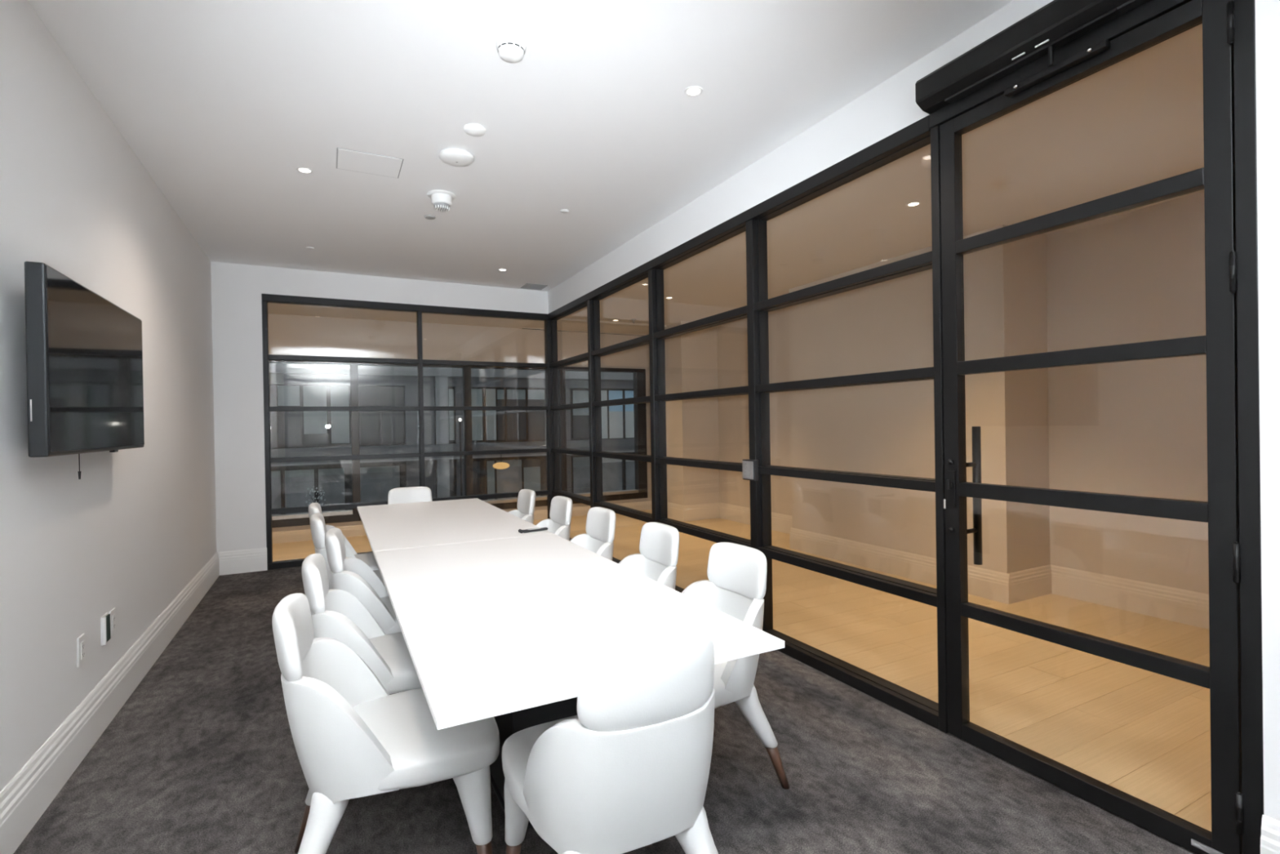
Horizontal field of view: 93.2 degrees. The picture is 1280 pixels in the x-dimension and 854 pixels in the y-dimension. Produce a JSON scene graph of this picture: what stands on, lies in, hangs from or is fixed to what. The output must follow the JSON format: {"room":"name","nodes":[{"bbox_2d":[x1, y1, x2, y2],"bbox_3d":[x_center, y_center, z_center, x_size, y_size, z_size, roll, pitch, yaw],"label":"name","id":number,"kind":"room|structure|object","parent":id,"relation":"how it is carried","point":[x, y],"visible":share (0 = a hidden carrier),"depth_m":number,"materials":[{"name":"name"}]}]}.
{"room":"conference room","nodes":[
{"label":"conference room","id":0,"kind":"room"},
{"bbox_2d":[0,0,216,791],"bbox_3d":[-2.167,-0.086,2.053,0.120,2.861,7.735,-1,0,-27],"label":"wall","id":1,"kind":"structure","parent":0,"point":[128,535],"depth_m":2.57,"materials":[{"name":"white paint"}]},
{"bbox_2d":[76,633,85,667],"bbox_3d":[-2.300,0.920,2.492,0.011,0.118,0.072,-1,0,-27],"label":"wall outlet","id":2,"kind":"object","parent":1,"relation":"attached to","point":[81,655],"visible":1,"depth_m":2.48,"materials":[{"name":"white plastic"}]},
{"bbox_2d":[80,640,84,659],"bbox_3d":[-2.297,0.919,2.494,0.004,0.068,0.034,-1,0,-27],"label":"socket","id":3,"kind":"object","parent":2,"relation":"attached to","point":[82,642],"depth_m":2.49,"materials":[{"name":"grey plastic"}]},
{"bbox_2d":[24,261,144,479],"bbox_3d":[-2.236,-0.166,2.445,0.118,0.729,1.154,-1,0,-27],"label":"television","id":4,"kind":"object","parent":1,"relation":"attached to","point":[84,353],"visible":1,"depth_m":2.20,"materials":[{"name":"grey plastic"}]},
{"bbox_2d":[100,612,111,645],"bbox_3d":[-2.435,0.920,2.759,0.016,0.128,0.084,-1,0,-27],"label":"box","id":5,"kind":"object","parent":1,"relation":"attached to","point":[105,619],"visible":1,"depth_m":2.73,"materials":[{"name":"white plastic"}]},
{"bbox_2d":[0,551,219,853],"bbox_3d":[-2.110,1.238,2.145,0.020,0.211,7.615,-1,0,-27],"label":"baseboard","id":6,"kind":"structure","parent":1,"relation":"attached to","point":[30,792],"depth_m":2.48,"materials":[{"name":"white paint"}]},
{"bbox_2d":[108,607,115,636],"bbox_3d":[-2.487,0.921,2.855,0.011,0.118,0.072,-1,0,-27],"label":"wall outlet","id":7,"kind":"object","parent":1,"relation":"attached to","point":[113,613],"visible":0.96,"depth_m":2.84,"materials":[{"name":"white plastic"}]},
{"bbox_2d":[112,613,115,630],"bbox_3d":[-2.485,0.921,2.856,0.004,0.068,0.034,-1,0,-27],"label":"socket","id":8,"kind":"object","parent":7,"relation":"attached to","point":[113,615],"depth_m":2.86,"materials":[{"name":"grey plastic"}]},
{"bbox_2d":[210,261,548,555],"bbox_3d":[-2.493,-0.104,6.298,3.433,2.861,0.110,-1,0,-27],"label":"wall","id":9,"kind":"structure","parent":0,"point":[237,289],"depth_m":5.65,"materials":[{"name":"white paint"}]},
{"bbox_2d":[218,547,267,575],"bbox_3d":[-3.676,1.245,5.610,0.373,0.211,0.020,-1,0,-27],"label":"baseboard","id":10,"kind":"structure","parent":9,"relation":"attached to","point":[234,562],"depth_m":5.60,"materials":[{"name":"white paint"}]},
{"bbox_2d":[261,293,551,569],"bbox_3d":[-2.308,0.022,6.380,2.814,2.603,0.094,-1,0,-27],"label":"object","id":11,"kind":"structure","parent":9,"relation":"in","point":[419,309],"depth_m":6.21,"materials":[{"name":"black"}]},
{"bbox_2d":[267,313,651,532],"bbox_3d":[-2.334,-0.116,8.102,6.330,2.861,0.140,-1,0,-27],"label":"wall","id":12,"kind":"structure","parent":0,"point":[288,335],"depth_m":7.87,"materials":[{"name":"beige paint"}]},
{"bbox_2d":[268,360,647,528],"bbox_3d":[-2.483,0.148,7.985,5.750,1.970,0.130,-1,0,-27],"label":"window","id":13,"kind":"structure","parent":12,"relation":"in","point":[640,491],"depth_m":8.09,"materials":[{"name":"brown metal"}]},
{"bbox_2d":[272,500,652,543],"bbox_3d":[-2.275,1.249,8.038,6.330,0.131,0.020,-1,0,-27],"label":"baseboard","id":14,"kind":"structure","parent":12,"relation":"attached to","point":[357,530],"depth_m":7.41,"materials":[{"name":"beige paint"}]},
{"bbox_2d":[27,0,1013,291],"bbox_3d":[-0.720,-1.586,2.927,3.303,0.080,7.715,-1,0,-27],"label":"ceiling","id":15,"kind":"structure","parent":0,"point":[221,103],"depth_m":2.89,"materials":[{"name":"white paint"}]},
{"bbox_2d":[296,167,313,173],"bbox_3d":[-1.996,-1.526,3.600,0.088,0.004,0.088,-1,0,-27],"label":"recessed light","id":16,"kind":"object","parent":15,"relation":"in","point":[303,170],"visible":1,"depth_m":3.60,"materials":[{"name":"white plastic"}]},
{"bbox_2d":[336,147,404,177],"bbox_3d":[-1.577,-1.533,3.526,0.344,0.003,0.296,-1,0,-27],"label":"access panel","id":17,"kind":"object","parent":15,"relation":"attached to","point":[346,159],"visible":1,"depth_m":3.51,"materials":[{"name":"white paint"}]},
{"bbox_2d":[423,214,435,219],"bbox_3d":[-1.540,-1.535,4.431,0.080,0.008,0.080,-1,0,-27],"label":"sprinkler cover","id":18,"kind":"object","parent":15,"relation":"attached to","point":[427,216],"visible":1,"depth_m":4.42,"materials":[{"name":"grey metal"}]},
{"bbox_2d":[426,190,456,213],"bbox_3d":[-1.317,-1.491,4.018,0.184,0.100,0.184,-1,0,-27],"label":"fire alarm","id":19,"kind":"object","parent":15,"relation":"attached to","point":[442,200],"visible":1,"depth_m":3.97,"materials":[{"name":"white plastic"}]},
{"bbox_2d":[433,202,449,213],"bbox_3d":[-1.316,-1.457,4.018,0.104,0.032,0.104,-1,0,-27],"label":"grille","id":20,"kind":"object","parent":19,"relation":"attached to","point":[441,206],"depth_m":3.99,"materials":[{"name":"white plastic"}]},
{"bbox_2d":[439,148,474,166],"bbox_3d":[-1.039,-1.521,3.430,0.194,0.042,0.194,-1,0,-27],"label":"smoke detector","id":21,"kind":"object","parent":15,"relation":"attached to","point":[451,157],"visible":1,"depth_m":3.39,"materials":[{"name":"white plastic"}]},
{"bbox_2d":[463,123,486,136],"bbox_3d":[-0.855,-1.530,3.131,0.114,0.027,0.114,-1,0,-27],"label":"ceiling sensor","id":22,"kind":"object","parent":15,"relation":"attached to","point":[471,129],"visible":1,"depth_m":3.10,"materials":[{"name":"white plastic"}]},
{"bbox_2d":[495,34,526,62],"bbox_3d":[-0.519,-1.514,2.438,0.120,0.062,0.120,-1,0,-27],"label":"smoke detector","id":23,"kind":"object","parent":15,"relation":"attached to","point":[511,48],"visible":1,"depth_m":2.40,"materials":[{"name":"white plastic"}]},
{"bbox_2d":[520,283,547,289],"bbox_3d":[-1.177,-1.554,6.711,0.240,0.008,0.240,-1,0,-27],"label":"ceiling vent","id":24,"kind":"object","parent":15,"relation":"in","point":[527,286],"visible":1,"depth_m":6.70,"materials":[{"name":"grey plastic"}]},
{"bbox_2d":[560,208,568,213],"bbox_3d":[-0.542,-1.550,4.350,0.060,0.011,0.060,-1,0,-27],"label":"sprinkler cover","id":25,"kind":"object","parent":15,"relation":"attached to","point":[563,211],"visible":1,"depth_m":4.33,"materials":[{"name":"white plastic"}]},
{"bbox_2d":[684,85,702,97],"bbox_3d":[0.249,-1.559,2.812,0.088,0.004,0.088,-1,0,-27],"label":"recessed light","id":26,"kind":"object","parent":15,"relation":"in","point":[694,91],"visible":1,"depth_m":2.81,"materials":[{"name":"white plastic"}]},
{"bbox_2d":[13,509,1211,853],"bbox_3d":[-0.075,1.329,4.104,6.630,0.060,9.230,-1,0,-27],"label":"floor","id":27,"kind":"structure","parent":0,"point":[201,757],"depth_m":2.45,"materials":[{"name":"carpet"}]},
{"bbox_2d":[308,502,378,569],"bbox_3d":[-1.872,0.912,4.039,0.589,0.834,0.498,-1,0,-27],"label":"dining chair","id":28,"kind":"object","parent":27,"relation":"on","point":[369,558],"visible":0.14,"depth_m":4.01,"materials":[{"name":"white leather"}]},
{"bbox_2d":[310,513,385,589],"bbox_3d":[-1.585,0.910,3.530,0.589,0.834,0.498,-1,0,-27],"label":"dining chair","id":29,"kind":"object","parent":27,"relation":"on","point":[317,526],"visible":0.23,"depth_m":3.29,"materials":[{"name":"white leather"}]},
{"bbox_2d":[301,553,422,693],"bbox_3d":[-0.987,0.906,2.380,0.589,0.834,0.498,-1,0,-25],"label":"dining chair","id":30,"kind":"object","parent":27,"relation":"on","point":[336,614],"visible":0.48,"depth_m":2.18,"materials":[{"name":"white plastic"}]},
{"bbox_2d":[324,528,401,634],"bbox_3d":[-1.214,0.907,2.978,0.589,0.834,0.498,-1,0,-24],"label":"dining chair","id":31,"kind":"object","parent":27,"relation":"on","point":[353,575],"visible":0.43,"depth_m":2.75,"materials":[{"name":"white plastic"}]},
{"bbox_2d":[271,592,499,853],"bbox_3d":[-0.741,0.905,1.799,0.589,0.834,0.498,-1,0,-23],"label":"dining chair","id":32,"kind":"object","parent":27,"relation":"on","point":[353,738],"visible":0.94,"depth_m":1.62,"materials":[{"name":"white plastic"}]},
{"bbox_2d":[387,486,432,504],"bbox_3d":[-1.752,0.906,4.701,0.498,0.834,0.589,-1,0,-27],"label":"dining chair","id":33,"kind":"object","parent":27,"relation":"on","point":[411,494],"visible":0.08,"depth_m":4.91,"materials":[{"name":"white plastic"}]},
{"bbox_2d":[508,488,535,524],"bbox_3d":[-1.062,0.896,4.441,0.589,0.834,0.498,-1,0,-27],"label":"dining chair","id":34,"kind":"object","parent":27,"relation":"on","point":[526,504],"visible":0.21,"depth_m":4.53,"materials":[{"name":"white leather"}]},
{"bbox_2d":[535,495,572,540],"bbox_3d":[-0.736,0.894,3.954,0.589,0.834,0.498,-1,0,-27],"label":"dining chair","id":35,"kind":"object","parent":27,"relation":"on","point":[558,523],"visible":0.25,"depth_m":4.06,"materials":[{"name":"white leather"}]},
{"bbox_2d":[356,497,784,828],"bbox_3d":[-0.852,0.947,3.043,0.881,0.741,3.705,-1,0,-27],"label":"conference table","id":36,"kind":"object","parent":27,"relation":"on","point":[497,620],"visible":0.82,"depth_m":1.93,"materials":[{"name":"white laminate"}]},
{"bbox_2d":[518,527,547,533],"bbox_3d":[-0.582,0.561,3.299,0.162,0.020,0.028,-1,0,-30],"label":"clip","id":37,"kind":"object","parent":36,"relation":"on","point":[530,530],"visible":1,"depth_m":3.28,"materials":[{"name":"black plastic"}]},
{"bbox_2d":[569,506,615,560],"bbox_3d":[-0.429,0.892,3.360,0.589,0.834,0.498,-1,0,-28],"label":"dining chair","id":38,"kind":"object","parent":27,"relation":"on","point":[598,538],"visible":0.27,"depth_m":3.48,"materials":[{"name":"white leather"}]},
{"bbox_2d":[502,634,718,853],"bbox_3d":[-0.072,0.896,1.576,0.498,0.834,0.589,-1,0,-25],"label":"dining chair","id":39,"kind":"object","parent":27,"relation":"on","point":[628,771],"visible":1,"depth_m":1.34,"materials":[{"name":"white plastic"}]},
{"bbox_2d":[618,521,679,589],"bbox_3d":[-0.114,0.890,2.780,0.589,0.834,0.498,-1,0,-27],"label":"dining chair","id":40,"kind":"object","parent":27,"relation":"on","point":[657,559],"visible":0.27,"depth_m":2.90,"materials":[{"name":"white leather"}]},
{"bbox_2d":[681,542,790,789],"bbox_3d":[0.175,0.888,2.244,0.589,0.834,0.498,-1,0,-29],"label":"dining chair","id":41,"kind":"object","parent":27,"relation":"on","point":[736,585],"visible":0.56,"depth_m":2.22,"materials":[{"name":"white plastic"}]},
{"bbox_2d":[267,23,1204,334],"bbox_3d":[-0.210,-1.502,4.043,6.430,0.276,9.230,-1,0,-27],"label":"ceiling","id":42,"kind":"structure","parent":0,"point":[1137,121],"depth_m":3.62,"materials":[{"name":"beige paint"}]},
{"bbox_2d":[520,327,544,329],"bbox_3d":[-1.486,-1.361,8.351,0.332,0.010,0.117,-1,0,-27],"label":"ceiling vent","id":43,"kind":"object","parent":42,"relation":"in","point":[521,327],"depth_m":8.36,"materials":[{"name":"beige paint"}]},
{"bbox_2d":[557,329,587,333],"bbox_3d":[-0.949,-1.371,8.629,0.471,0.010,0.117,-1,0,-27],"label":"air vent","id":44,"kind":"object","parent":42,"relation":"in","point":[584,331],"depth_m":8.63,"materials":[{"name":"beige paint"}]},
{"bbox_2d":[600,332,646,336],"bbox_3d":[-0.253,-1.384,8.986,0.741,0.010,0.117,-1,0,-27],"label":"ceiling vent","id":45,"kind":"object","parent":42,"relation":"in","point":[600,332],"depth_m":9.00,"materials":[{"name":"beige paint"}]},
{"bbox_2d":[906,201,920,206],"bbox_3d":[1.742,-1.418,3.851,0.088,0.004,0.088,-1,0,-27],"label":"recessed light","id":46,"kind":"object","parent":42,"relation":"in","point":[913,203],"visible":1,"depth_m":3.85,"materials":[{"name":"white plastic"}]},
{"bbox_2d":[547,0,1279,821],"bbox_3d":[0.754,-0.143,3.627,0.110,2.861,7.615,-1,0,-27],"label":"wall","id":47,"kind":"structure","parent":0,"point":[890,107],"depth_m":2.15,"materials":[{"name":"white paint"}]},
{"bbox_2d":[547,115,938,728],"bbox_3d":[0.122,-0.009,4.840,0.106,2.603,5.080,-1,0,-27],"label":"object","id":48,"kind":"structure","parent":47,"relation":"in","point":[915,136],"depth_m":3.65,"materials":[{"name":"black"}]},
{"bbox_2d":[742,458,758,480],"bbox_3d":[0.665,0.259,3.656,0.038,0.124,0.114,-1,0,-27],"label":"wall control","id":49,"kind":"object","parent":48,"relation":"attached to","point":[750,467],"visible":1,"depth_m":3.62,"materials":[{"name":"grey plastic"}]},
{"bbox_2d":[915,0,1149,114],"bbox_3d":[1.432,-1.332,2.048,0.094,0.210,1.080,-1,0,-27],"label":"operator","id":50,"kind":"object","parent":47,"relation":"attached to","point":[1058,23],"visible":1,"depth_m":2.14,"materials":[{"name":"black"}]},
{"bbox_2d":[939,0,1243,853],"bbox_3d":[1.547,0.009,2.149,0.206,2.532,0.926,-1,0,-27],"label":"door","id":51,"kind":"structure","parent":47,"relation":"in","point":[1216,178],"depth_m":1.90,"materials":[{"name":"black"}]},
{"bbox_2d":[928,0,1263,853],"bbox_3d":[1.518,-0.018,2.135,0.106,2.603,1.007,-1,0,-27],"label":"trim","id":52,"kind":"structure","parent":47,"relation":"attached to","point":[1244,43],"depth_m":1.70,"materials":[{"name":"black metal"}]},
{"bbox_2d":[1260,814,1279,853],"bbox_3d":[2.090,1.175,0.945,0.020,0.211,1.630,-1,0,-27],"label":"baseboard","id":53,"kind":"structure","parent":47,"relation":"attached to","point":[1270,827],"depth_m":1.65,"materials":[{"name":"white paint"}]},
{"bbox_2d":[664,191,1208,594],"bbox_3d":[2.399,-0.179,5.328,0.700,2.861,9.130,-1,0,-27],"label":"wall","id":54,"kind":"structure","parent":0,"point":[1131,428],"depth_m":4.45,"materials":[{"name":"beige paint"}]},
{"bbox_2d":[667,502,684,521],"bbox_3d":[0.455,1.162,8.361,0.020,0.211,0.590,-1,0,-27],"label":"trim","id":55,"kind":"structure","parent":54,"relation":"attached to","point":[675,511],"depth_m":8.26,"materials":[{"name":"beige paint"}]},
{"bbox_2d":[684,502,719,521],"bbox_3d":[0.852,1.156,8.245,0.580,0.211,0.020,-1,0,-27],"label":"trim","id":56,"kind":"structure","parent":54,"relation":"attached to","point":[711,510],"depth_m":8.23,"materials":[{"name":"beige paint"}]},
{"bbox_2d":[719,502,792,533],"bbox_3d":[1.573,1.148,7.458,0.020,0.211,2.080,-1,0,-27],"label":"trim","id":57,"kind":"structure","parent":54,"relation":"attached to","point":[780,522],"depth_m":7.83,"materials":[{"name":"beige paint"}]},
{"bbox_2d":[789,527,1010,604],"bbox_3d":[2.092,1.151,5.295,0.020,0.211,2.280,-1,0,-27],"label":"trim","id":58,"kind":"structure","parent":54,"relation":"attached to","point":[991,584],"depth_m":5.16,"materials":[{"name":"beige paint"}]},
{"bbox_2d":[1007,564,1052,603],"bbox_3d":[2.855,1.144,4.417,0.530,0.211,0.020,-1,0,-27],"label":"trim","id":59,"kind":"structure","parent":54,"relation":"attached to","point":[1024,584],"depth_m":4.40,"materials":[{"name":"beige paint"}]},
{"bbox_2d":[1049,564,1208,629],"bbox_3d":[3.893,1.135,2.961,0.020,0.211,3.560,-1,0,-27],"label":"trim","id":60,"kind":"structure","parent":54,"relation":"attached to","point":[1170,603],"depth_m":4.06,"materials":[{"name":"beige paint"}]},
{"label":"outside","id":61,"kind":"structure","parent":0,"visible":0},
{"bbox_3d":[-3.305,5.458,26.409,100.000,0.050,26.000,-1,0,-27],"label":"floor","id":62,"kind":"structure","parent":61,"visible":0},
{"bbox_2d":[306,486,325,506],"bbox_3d":[-15.601,4.252,29.082,0.876,2.738,0.824,-1,0,-27],"label":"blossom tree","id":63,"kind":"object","parent":62,"relation":"on","point":[312,489],"visible":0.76,"depth_m":29.05,"materials":[{"name":"grey plant"}]},
{"bbox_2d":[268,362,635,515],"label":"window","id":64,"kind":"structure","parent":62,"relation":"on","point":[325,433],"depth_m":35.87,"materials":[{"name":"clear glass"}]},
{"bbox_2d":[271,471,280,477],"bbox_3d":[-20.501,2.560,32.037,2.500,0.350,0.045,-1,0,-27],"label":"blind","id":65,"kind":"object","parent":64,"relation":"hanging from","point":[273,473],"depth_m":32.50,"materials":[{"name":"grey fabric"}]},
{"bbox_2d":[277,385,299,405],"bbox_3d":[-19.051,-1.693,32.798,1.040,1.100,0.045,-1,0,-27],"label":"blind","id":66,"kind":"object","parent":64,"relation":"hanging from","point":[287,395],"depth_m":32.78,"materials":[{"name":"grey fabric"}]},
{"bbox_2d":[284,469,314,476],"bbox_3d":[-18.590,2.523,33.023,1.400,0.350,0.045,-1,0,-27],"label":"blind","id":67,"kind":"object","parent":64,"relation":"hanging from","point":[288,473],"depth_m":33.02,"materials":[{"name":"grey fabric"}]},
{"bbox_2d":[302,386,327,434],"bbox_3d":[-17.923,-0.940,33.378,1.130,2.650,0.045,-1,0,-27],"label":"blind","id":68,"kind":"object","parent":64,"relation":"hanging from","point":[313,422],"depth_m":33.36,"materials":[{"name":"grey fabric"}]},
{"bbox_2d":[318,467,344,475],"bbox_3d":[-17.213,2.497,33.733,1.300,0.350,0.045,-1,0,-27],"label":"blind","id":69,"kind":"object","parent":64,"relation":"hanging from","point":[322,471],"depth_m":33.73,"materials":[{"name":"grey fabric"}]},
{"bbox_2d":[330,386,349,443],"bbox_3d":[-16.830,-0.686,33.941,0.920,3.200,0.045,-1,0,-27],"label":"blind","id":70,"kind":"object","parent":64,"relation":"hanging from","point":[340,395],"depth_m":33.92,"materials":[{"name":"grey fabric"}]},
{"bbox_2d":[360,465,399,473],"bbox_3d":[-15.081,2.456,34.834,2.300,0.350,0.045,-1,0,-27],"label":"blind","id":71,"kind":"object","parent":64,"relation":"hanging from","point":[363,468],"depth_m":34.86,"materials":[{"name":"grey fabric"}]},
{"bbox_2d":[382,413,403,414],"bbox_3d":[-14.387,-0.758,35.201,1.100,0.050,0.045,-1,0,-27],"label":"blind","id":72,"kind":"object","parent":64,"relation":"hanging from","point":[383,413],"depth_m":35.21,"materials":[{"name":"grey"}]},
{"bbox_2d":[448,388,454,439],"bbox_3d":[-11.445,-0.750,36.719,0.300,3.120,0.045,-1,0,-27],"label":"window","id":73,"kind":"structure","parent":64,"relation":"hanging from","point":[451,391],"depth_m":36.71,"materials":[{"name":"grey glass"}]},
{"bbox_2d":[471,388,483,440],"bbox_3d":[-10.116,-0.760,37.405,0.730,3.190,0.045,-1,0,-27],"label":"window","id":74,"kind":"structure","parent":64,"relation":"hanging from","point":[477,394],"depth_m":37.40,"materials":[{"name":"grey glass"}]},
{"bbox_2d":[486,460,494,499],"bbox_3d":[-9.313,3.495,37.806,0.460,2.750,0.045,-1,0,-27],"label":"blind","id":75,"kind":"object","parent":64,"relation":"hanging from","point":[490,468],"depth_m":37.76,"materials":[{"name":"grey fabric"}]},
{"bbox_2d":[485,388,496,439],"bbox_3d":[-9.308,-0.781,37.822,0.610,3.200,0.045,-1,0,-27],"label":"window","id":76,"kind":"structure","parent":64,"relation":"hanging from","point":[491,393],"depth_m":37.80,"materials":[{"name":"grey glass"}]},
{"bbox_2d":[497,389,504,399],"bbox_3d":[-8.777,-2.047,38.099,0.450,0.610,0.045,-1,0,-27],"label":"blind","id":77,"kind":"object","parent":64,"relation":"hanging from","point":[500,393],"depth_m":38.08,"materials":[{"name":"grey fabric"}]},
{"bbox_2d":[493,453,509,469],"bbox_3d":[-8.412,1.956,36.613,1.000,1.190,1.000,-1,0,-27],"label":"pendant lamp","id":78,"kind":"object","parent":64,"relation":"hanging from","point":[500,465],"visible":1,"depth_m":36.28,"materials":[{"name":"orange plastic"}]},
{"bbox_2d":[496,459,521,466],"bbox_3d":[-8.292,2.300,38.336,1.600,0.400,0.045,-1,0,-27],"label":"blind","id":79,"kind":"object","parent":64,"relation":"hanging from","point":[511,462],"depth_m":38.43,"materials":[{"name":"grey fabric"}]},
{"bbox_2d":[506,389,525,399],"bbox_3d":[-7.893,-2.069,38.555,1.180,0.620,0.045,-1,0,-27],"label":"blind","id":80,"kind":"object","parent":64,"relation":"hanging from","point":[511,393],"depth_m":38.54,"materials":[{"name":"grey fabric"}]},
{"bbox_2d":[523,458,540,466],"bbox_3d":[-6.972,2.324,39.017,1.090,0.500,0.045,-1,0,-27],"label":"blind","id":81,"kind":"object","parent":64,"relation":"hanging from","point":[526,462],"depth_m":38.99,"materials":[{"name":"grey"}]},
{"bbox_2d":[527,389,544,399],"bbox_3d":[-6.721,-2.096,39.160,1.120,0.630,0.045,-1,0,-27],"label":"blind","id":82,"kind":"object","parent":64,"relation":"hanging from","point":[531,393],"depth_m":39.13,"materials":[{"name":"grey fabric"}]},
{"bbox_2d":[572,390,589,415],"bbox_3d":[-3.948,-1.615,40.589,1.180,1.660,0.045,-1,0,-27],"label":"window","id":83,"kind":"structure","parent":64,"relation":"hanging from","point":[578,396],"depth_m":40.55,"materials":[{"name":"glass"}]},
{"bbox_2d":[573,456,590,466],"bbox_3d":[-3.794,2.338,40.656,1.500,0.650,0.045,-1,0,-27],"label":"blind","id":84,"kind":"object","parent":64,"relation":"hanging from","point":[578,461],"depth_m":40.57,"materials":[{"name":"grey fabric"}]},
{"bbox_2d":[600,390,607,438],"bbox_3d":[-2.714,-0.853,41.224,1.050,3.290,0.045,-1,0,-27],"label":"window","id":85,"kind":"structure","parent":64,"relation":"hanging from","point":[603,393],"depth_m":41.34,"materials":[{"name":"grey glass"}]},
{"bbox_2d":[602,457,622,462],"bbox_3d":[-2.063,2.205,41.550,1.800,0.450,0.045,-1,0,-27],"label":"blind","id":86,"kind":"object","parent":64,"relation":"hanging from","point":[604,460],"depth_m":41.56,"materials":[{"name":"grey fabric"}]},
{"bbox_2d":[608,390,622,411],"bbox_3d":[-1.676,-1.798,41.762,1.040,1.440,0.045,-1,0,-27],"label":"blind","id":87,"kind":"object","parent":64,"relation":"hanging from","point":[612,394],"depth_m":41.72,"materials":[{"name":"blue"}]},
{"bbox_2d":[624,390,633,411],"bbox_3d":[-0.521,-1.821,42.358,1.180,1.440,0.045,-1,0,-27],"label":"blind","id":88,"kind":"object","parent":64,"relation":"hanging from","point":[628,393],"depth_m":42.20,"materials":[{"name":"blue"}]},
{"bbox_2d":[458,417,462,495],"bbox_3d":[-10.397,2.499,35.137,0.170,6.005,0.170,-1,0,-27],"label":"street lamp","id":89,"kind":"object","parent":62,"relation":"on","point":[460,419],"visible":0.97,"depth_m":35.10,"materials":[{"name":"brown metal"}]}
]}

